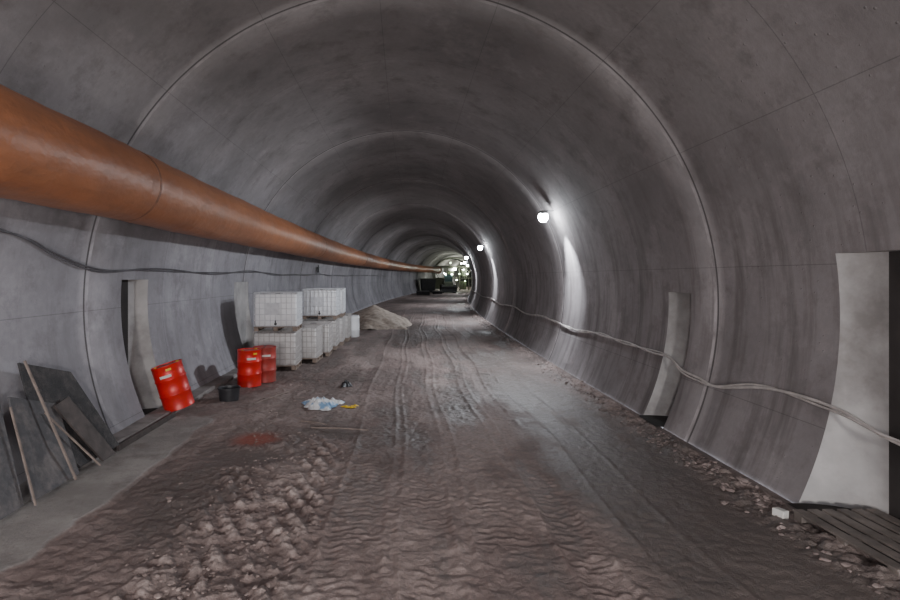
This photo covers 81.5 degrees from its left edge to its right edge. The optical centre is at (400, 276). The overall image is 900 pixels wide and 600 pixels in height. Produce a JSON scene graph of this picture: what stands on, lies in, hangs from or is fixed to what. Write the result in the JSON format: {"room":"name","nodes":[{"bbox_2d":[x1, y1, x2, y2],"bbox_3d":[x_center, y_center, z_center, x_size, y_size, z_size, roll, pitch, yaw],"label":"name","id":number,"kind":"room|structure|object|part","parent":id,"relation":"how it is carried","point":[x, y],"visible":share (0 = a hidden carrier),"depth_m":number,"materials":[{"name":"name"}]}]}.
{"room":"underground passage","nodes":[
{"label":"underground passage","id":0,"kind":"room"},
{"bbox_2d":[0,211,470,484],"bbox_3d":[9.838,1.000,78.500,30.172,3.600,173.000,0,0,0],"label":"wall","id":1,"kind":"structure","parent":0,"point":[108,330],"depth_m":9.40,"materials":[{"name":"concrete"}]},
{"bbox_2d":[19,367,236,502],"bbox_3d":[-4.373,2.617,7.876,0.529,0.266,31.754,0,0,1],"label":"baseboard","id":2,"kind":"structure","parent":1,"relation":"attached to","point":[222,380],"depth_m":9.20,"materials":[{"name":"concrete"}]},
{"bbox_2d":[0,230,370,275],"bbox_3d":[-3.886,-0.383,27.029,1.257,0.654,66.076,0,0,3],"label":"power cable","id":3,"kind":"object","parent":1,"relation":"attached to","point":[47,249],"visible":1,"depth_m":9.66,"materials":[{"name":"black rubber"}]},
{"bbox_2d":[0,229,374,276],"bbox_3d":[-3.886,-0.391,27.029,1.257,0.726,66.076,0,0,3],"label":"power cable","id":4,"kind":"object","parent":1,"relation":"attached to","point":[34,243],"visible":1,"depth_m":8.93,"materials":[{"name":"black rubber"}]},
{"bbox_2d":[0,0,899,273],"bbox_3d":[14.670,-2.680,78.500,39.043,3.760,173.000,0,0,0],"label":"ceiling","id":5,"kind":"structure","parent":0,"point":[415,132],"depth_m":8.74,"materials":[{"name":"concrete"}]},
{"bbox_2d":[0,84,441,273],"bbox_3d":[1.429,-1.303,43.051,11.892,1.434,102.112,0,0,0],"label":"ventilation duct","id":6,"kind":"object","parent":5,"relation":"hanging from","point":[50,158],"visible":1,"depth_m":6.62,"materials":[{"name":"orange fabric"}]},
{"bbox_2d":[538,210,553,221],"bbox_3d":[4.284,-1.795,15.200,0.545,0.390,0.290,0,0,0],"label":"wall lamp","id":7,"kind":"object","parent":5,"relation":"attached to","point":[543,215],"visible":0.94,"depth_m":15.10,"materials":[{"name":"white"}]},
{"bbox_2d":[0,286,899,599],"bbox_3d":[14.692,2.567,78.554,38.385,0.182,173.109,0,0,0],"label":"floor","id":8,"kind":"structure","parent":0,"point":[483,476],"depth_m":5.97,"materials":[{"name":"brown soil"}]},
{"bbox_2d":[0,406,23,519],"bbox_3d":[-4.361,1.935,5.560,0.518,1.130,0.720,0,0,0],"label":"metal sheet","id":9,"kind":"object","parent":8,"relation":"on","point":[11,500],"visible":1,"depth_m":5.63,"materials":[{"name":"grey metal"}]},
{"bbox_2d":[9,407,36,505],"bbox_3d":[-4.222,1.992,5.805,0.484,1.037,0.025,0,0,24],"label":"batten","id":10,"kind":"object","parent":8,"relation":"on","point":[10,408],"visible":1,"depth_m":5.80,"materials":[{"name":"brown wood"}]},
{"bbox_2d":[7,397,78,501],"bbox_3d":[-4.331,1.946,6.320,0.498,1.108,1.080,0,0,0],"label":"metal sheet","id":11,"kind":"object","parent":8,"relation":"on","point":[48,468],"visible":0.79,"depth_m":6.25,"materials":[{"name":"grey metal"}]},
{"bbox_2d":[23,360,76,479],"bbox_3d":[-4.335,1.771,6.428,0.651,1.479,0.025,0,0,-1],"label":"batten","id":12,"kind":"object","parent":8,"relation":"on","point":[25,361],"visible":1,"depth_m":6.42,"materials":[{"name":"wood"}]},
{"bbox_2d":[17,363,118,467],"bbox_3d":[-4.473,1.775,6.930,0.653,1.410,1.460,0,0,0],"label":"metal sheet","id":13,"kind":"object","parent":8,"relation":"on","point":[54,385],"visible":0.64,"depth_m":6.97,"materials":[{"name":"metal"}]},
{"bbox_2d":[44,413,100,465],"bbox_3d":[-4.222,2.101,6.705,0.641,0.819,0.025,0,0,-42],"label":"batten","id":14,"kind":"object","parent":8,"relation":"on","point":[53,420],"visible":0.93,"depth_m":6.71,"materials":[{"name":"wood"}]},
{"bbox_2d":[53,396,115,461],"bbox_3d":[-4.262,2.058,7.034,0.766,0.904,0.249,0,0,-39],"label":"board","id":15,"kind":"object","parent":8,"relation":"on","point":[67,409],"visible":1,"depth_m":7.00,"materials":[{"name":"wood"}]},
{"bbox_2d":[116,412,175,450],"bbox_3d":[-4.170,2.515,8.600,0.055,0.090,1.900,0,0,0],"label":"plank","id":16,"kind":"object","parent":8,"relation":"on","point":[146,430],"visible":0.96,"depth_m":8.42,"materials":[{"name":"wood"}]},
{"bbox_2d":[150,359,194,411],"bbox_3d":[-4.349,2.072,9.920,0.779,0.983,0.572,0,0,-14],"label":"drum","id":17,"kind":"object","parent":8,"relation":"on","point":[170,378],"visible":0.94,"depth_m":9.70,"materials":[{"name":"red paint"}]},
{"bbox_3d":[-4.460,1.681,9.892,0.524,0.016,0.524,-16,4,0],"label":"lid","id":18,"kind":"part","parent":17,"relation":"part of","materials":[{"name":"red metal"}]},
{"bbox_2d":[217,385,240,401],"bbox_3d":[-3.620,2.430,10.950,0.470,0.334,0.470,0,0,-17],"label":"bucket","id":19,"kind":"object","parent":8,"relation":"on","point":[227,393],"visible":0.98,"depth_m":10.79,"materials":[{"name":"black plastic"}]},
{"bbox_2d":[95,373,376,599],"bbox_3d":[-1.703,2.593,8.611,2.697,0.106,10.844,0,0,0],"label":"clod","id":20,"kind":"object","parent":8,"relation":"on","point":[158,595],"visible":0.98,"depth_m":5.71,"materials":[{"name":"soil"}]},
{"bbox_2d":[237,348,261,387],"bbox_3d":[-3.630,2.159,12.450,0.574,0.864,0.574,0,0,-23],"label":"drum","id":21,"kind":"object","parent":8,"relation":"on","point":[249,360],"visible":0.96,"depth_m":12.21,"materials":[{"name":"red paint"}]},
{"bbox_3d":[-3.630,1.753,12.450,0.524,0.016,0.524,0,0,-23],"label":"lid","id":22,"kind":"part","parent":21,"relation":"part of","materials":[{"name":"red metal"}]},
{"bbox_2d":[253,345,275,382],"bbox_3d":[-3.420,2.174,13.050,0.574,0.864,0.574,0,0,21],"label":"drum","id":23,"kind":"object","parent":8,"relation":"on","point":[268,352],"visible":0.78,"depth_m":12.84,"materials":[{"name":"red paint"}]},
{"bbox_3d":[-3.420,1.768,13.050,0.524,0.016,0.524,0,0,21],"label":"lid","id":24,"kind":"part","parent":23,"relation":"part of","materials":[{"name":"red metal"}]},
{"bbox_2d":[253,328,301,369],"bbox_3d":[-3.520,2.048,14.885,1.200,1.067,1.050,0,0,-2],"label":"container","id":25,"kind":"object","parent":8,"relation":"on","point":[288,342],"visible":0.65,"depth_m":14.44,"materials":[{"name":"white plastic"}]},
{"bbox_3d":[-3.605,1.961,14.397,0.420,0.300,0.006,0,0,-2],"label":"label plate","id":26,"kind":"part","parent":25,"relation":"part of","materials":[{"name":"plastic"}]},
{"bbox_2d":[253,292,301,330],"bbox_3d":[-3.499,0.968,14.885,1.200,1.067,1.050,0,0,-3],"label":"container","id":27,"kind":"object","parent":25,"relation":"on","point":[277,310],"visible":1,"depth_m":14.43,"materials":[{"name":"white plastic"}]},
{"bbox_3d":[-3.575,0.881,14.396,0.420,0.300,0.006,0,0,-3],"label":"label plate","id":28,"kind":"part","parent":27,"relation":"part of","materials":[{"name":"white plastic"}]},
{"bbox_2d":[284,324,322,362],"bbox_3d":[-3.121,2.049,16.185,1.200,1.067,1.050,0,0,2],"label":"container","id":29,"kind":"object","parent":8,"relation":"on","point":[312,334],"visible":0.41,"depth_m":15.71,"materials":[{"name":"white plastic"}]},
{"bbox_2d":[302,326,320,357],"bbox_3d":[-3.120,2.002,16.200,1.150,0.890,0.950,0,0,2],"label":"bottle","id":30,"kind":"object","parent":29,"relation":"on","point":[311,335],"depth_m":15.71,"materials":[{"name":"plastic"}]},
{"bbox_2d":[300,420,326,424],"bbox_3d":[-1.546,2.567,9.183,0.560,0.031,0.038,0,0,27],"label":"stick","id":31,"kind":"object","parent":8,"relation":"on","point":[300,420],"visible":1,"depth_m":9.19,"materials":[{"name":"wood"}]},
{"bbox_2d":[302,321,332,355],"bbox_3d":[-2.950,2.064,17.485,1.200,1.067,1.050,0,0,-1],"label":"container","id":32,"kind":"object","parent":8,"relation":"on","point":[327,327],"visible":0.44,"depth_m":17.12,"materials":[{"name":"white plastic"}]},
{"bbox_2d":[323,324,328,351],"bbox_3d":[-2.950,2.017,17.500,1.150,0.890,0.950,0,0,-1],"label":"bottle","id":33,"kind":"object","parent":32,"relation":"on","point":[325,326],"depth_m":17.03,"materials":[{"name":"plastic"}]},
{"bbox_2d":[302,318,339,349],"bbox_3d":[-2.880,2.036,18.785,1.200,1.067,1.050,0,0,0],"label":"container","id":34,"kind":"object","parent":8,"relation":"on","point":[336,343],"visible":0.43,"depth_m":18.45,"materials":[{"name":"white plastic"}]},
{"bbox_2d":[305,320,335,345],"bbox_3d":[-2.880,1.990,18.800,1.150,0.890,0.950,0,0,0],"label":"bottle","id":35,"kind":"object","parent":34,"relation":"on","point":[334,321],"depth_m":18.33,"materials":[{"name":"plastic"}]},
{"bbox_2d":[303,288,339,318],"bbox_3d":[-2.860,0.956,18.785,1.200,1.067,1.050,0,0,1],"label":"container","id":36,"kind":"object","parent":34,"relation":"on","point":[320,302],"visible":1,"depth_m":18.32,"materials":[{"name":"white plastic"}]},
{"bbox_3d":[-2.970,0.870,18.302,0.420,0.300,0.006,0,0,1],"label":"label plate","id":37,"kind":"part","parent":36,"relation":"part of","materials":[{"name":"white plastic"}]},
{"bbox_2d":[304,290,335,314],"bbox_3d":[-2.860,0.909,18.800,1.150,0.890,0.950,0,0,1],"label":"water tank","id":38,"kind":"object","parent":36,"relation":"on","point":[316,302],"depth_m":18.32,"materials":[{"name":"white plastic"}]},
{"bbox_2d":[302,397,344,410],"bbox_3d":[-1.596,2.497,10.405,0.888,0.193,0.721,0,0,0],"label":"plastic sheet","id":39,"kind":"object","parent":8,"relation":"on","point":[323,404],"visible":1,"depth_m":10.30,"materials":[{"name":"white plastic"}]},
{"bbox_2d":[311,316,344,344],"bbox_3d":[-2.800,2.047,20.085,1.200,1.067,1.050,0,0,-2],"label":"container","id":40,"kind":"object","parent":8,"relation":"on","point":[341,319],"visible":0.33,"depth_m":19.64,"materials":[{"name":"white plastic"}]},
{"bbox_2d":[312,288,345,316],"bbox_3d":[-2.780,0.967,20.085,1.200,1.067,1.050,0,0,-1],"label":"container","id":41,"kind":"object","parent":40,"relation":"on","point":[342,290],"visible":0.31,"depth_m":19.65,"materials":[{"name":"white plastic"}]},
{"bbox_2d":[340,289,342,312],"bbox_3d":[-2.780,0.920,20.100,1.150,0.890,0.950,0,0,-1],"label":"bottle","id":42,"kind":"object","parent":41,"relation":"on","point":[341,290],"depth_m":19.63,"materials":[{"name":"white plastic"}]},
{"bbox_2d":[316,316,342,340],"bbox_3d":[-2.800,2.000,20.100,1.150,0.890,0.950,0,0,-2],"label":"bottle","id":43,"kind":"object","parent":40,"relation":"on","point":[340,318],"depth_m":19.64,"materials":[{"name":"plastic"}]},
{"bbox_2d":[311,427,367,430],"bbox_3d":[-1.049,2.583,8.857,1.021,0.039,0.038,0,0,11],"label":"stick","id":44,"kind":"object","parent":8,"relation":"on","point":[311,427],"visible":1,"depth_m":8.86,"materials":[{"name":"wood"}]},
{"bbox_2d":[341,380,351,386],"bbox_3d":[-1.296,2.537,12.391,0.296,0.151,0.412,0,0,0],"label":"bag","id":45,"kind":"object","parent":8,"relation":"on","point":[345,383],"visible":1,"depth_m":12.33,"materials":[{"name":"plastic"}]},
{"bbox_2d":[345,313,350,340],"bbox_3d":[-2.700,2.053,21.385,1.200,1.067,1.050,0,0,2],"label":"container","id":46,"kind":"object","parent":8,"relation":"on","point":[347,315],"visible":0.33,"depth_m":21.02,"materials":[{"name":"white plastic"}]},
{"bbox_2d":[345,315,347,337],"bbox_3d":[-2.700,2.006,21.400,1.150,0.890,0.950,0,0,2],"label":"bottle","id":47,"kind":"object","parent":46,"relation":"on","point":[346,316],"depth_m":20.91,"materials":[{"name":"plastic"}]},
{"bbox_2d":[340,404,358,407],"bbox_3d":[-1.022,2.571,10.346,0.371,0.054,0.227,0,0,0],"label":"rag","id":48,"kind":"object","parent":8,"relation":"on","point":[354,405],"visible":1,"depth_m":10.31,"materials":[{"name":"fabric"}]},
{"bbox_2d":[351,314,359,337],"bbox_3d":[-2.080,2.124,22.600,0.570,0.960,0.570,0,0,0],"label":"drum","id":49,"kind":"object","parent":8,"relation":"on","point":[355,329],"visible":0.68,"depth_m":22.36,"materials":[{"name":"white plastic"}]},
{"bbox_2d":[352,305,411,329],"bbox_3d":[-1.500,2.102,28.800,4.400,1.116,6.800,0,0,0],"label":"heap","id":50,"kind":"object","parent":8,"relation":"on","point":[372,317],"visible":0.66,"depth_m":26.95,"materials":[{"name":"beige sand"}]},
{"bbox_2d":[416,291,429,294],"bbox_3d":[3.205,2.320,76.000,1.880,0.560,3.080,0,0,0],"label":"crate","id":51,"kind":"object","parent":8,"relation":"on","point":[417,292],"visible":0.94,"depth_m":74.50,"materials":[{"name":"plastic"}]},
{"bbox_2d":[420,278,435,292],"bbox_3d":[4.519,1.414,88.000,2.520,2.332,5.720,0,0,0],"label":"waste skip","id":52,"kind":"object","parent":8,"relation":"on","point":[427,284],"visible":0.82,"depth_m":85.62,"materials":[{"name":"metal"}]},
{"bbox_2d":[432,291,442,293],"bbox_3d":[5.571,2.370,80.000,1.480,0.460,2.580,0,0,0],"label":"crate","id":53,"kind":"object","parent":8,"relation":"on","point":[433,292],"visible":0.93,"depth_m":78.74,"materials":[{"name":"black"}]},
{"bbox_2d":[440,274,456,292],"bbox_3d":[7.843,1.035,86.440,2.500,3.130,5.480,0,0,0],"label":"wheel loader","id":54,"kind":"object","parent":8,"relation":"on","point":[447,285],"visible":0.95,"depth_m":85.39,"materials":[{"name":"black metal"}]},
{"bbox_2d":[432,257,471,290],"bbox_3d":[10.076,-0.606,102.262,7.946,6.412,5.825,0,0,0],"label":"gantry","id":55,"kind":"object","parent":8,"relation":"on","point":[462,284],"visible":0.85,"depth_m":100.17,"materials":[{"name":"metal"}]},
{"bbox_3d":[11.276,0.300,105.000,0.260,4.600,0.260,0,0,0],"label":"leg","id":56,"kind":"part","parent":55,"relation":"part of","materials":[{"name":"metal"}]},
{"bbox_2d":[465,305,899,599],"bbox_3d":[4.742,2.549,25.512,1.178,0.188,45.112,0,0,2],"label":"rubble","id":57,"kind":"object","parent":8,"relation":"on","point":[741,479],"visible":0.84,"depth_m":7.06,"materials":[{"name":"stone"}]},
{"bbox_2d":[772,507,788,518],"bbox_3d":[4.100,2.554,5.620,0.107,0.098,0.120,0,0,-23],"label":"concrete block","id":58,"kind":"object","parent":8,"relation":"on","point":[782,513],"visible":1,"depth_m":5.58,"materials":[{"name":"white concrete"}]},
{"bbox_2d":[793,508,899,575],"bbox_3d":[4.652,2.530,4.980,0.935,0.110,1.150,0,0,-1],"label":"wooden pallet","id":59,"kind":"object","parent":8,"relation":"on","point":[884,543],"visible":0.98,"depth_m":5.12,"materials":[{"name":"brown wood"}]},
{"bbox_2d":[468,195,899,563],"bbox_3d":[19.375,1.000,78.500,29.950,3.600,173.000,0,0,0],"label":"wall","id":60,"kind":"structure","parent":0,"point":[806,302],"depth_m":7.18,"materials":[{"name":"concrete"}]},
{"bbox_2d":[471,288,899,442],"bbox_3d":[8.366,1.408,39.501,7.198,0.582,91.004,0,0,0],"label":"power cable","id":61,"kind":"object","parent":60,"relation":"attached to","point":[683,373],"visible":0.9,"depth_m":7.11,"materials":[{"name":"grey rubber"}]},
{"bbox_2d":[471,286,899,445],"bbox_3d":[8.369,1.421,39.501,7.169,0.546,91.005,0,0,0],"label":"power cable","id":62,"kind":"object","parent":60,"relation":"attached to","point":[655,353],"visible":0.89,"depth_m":7.16,"materials":[{"name":"grey rubber"}]}
]}

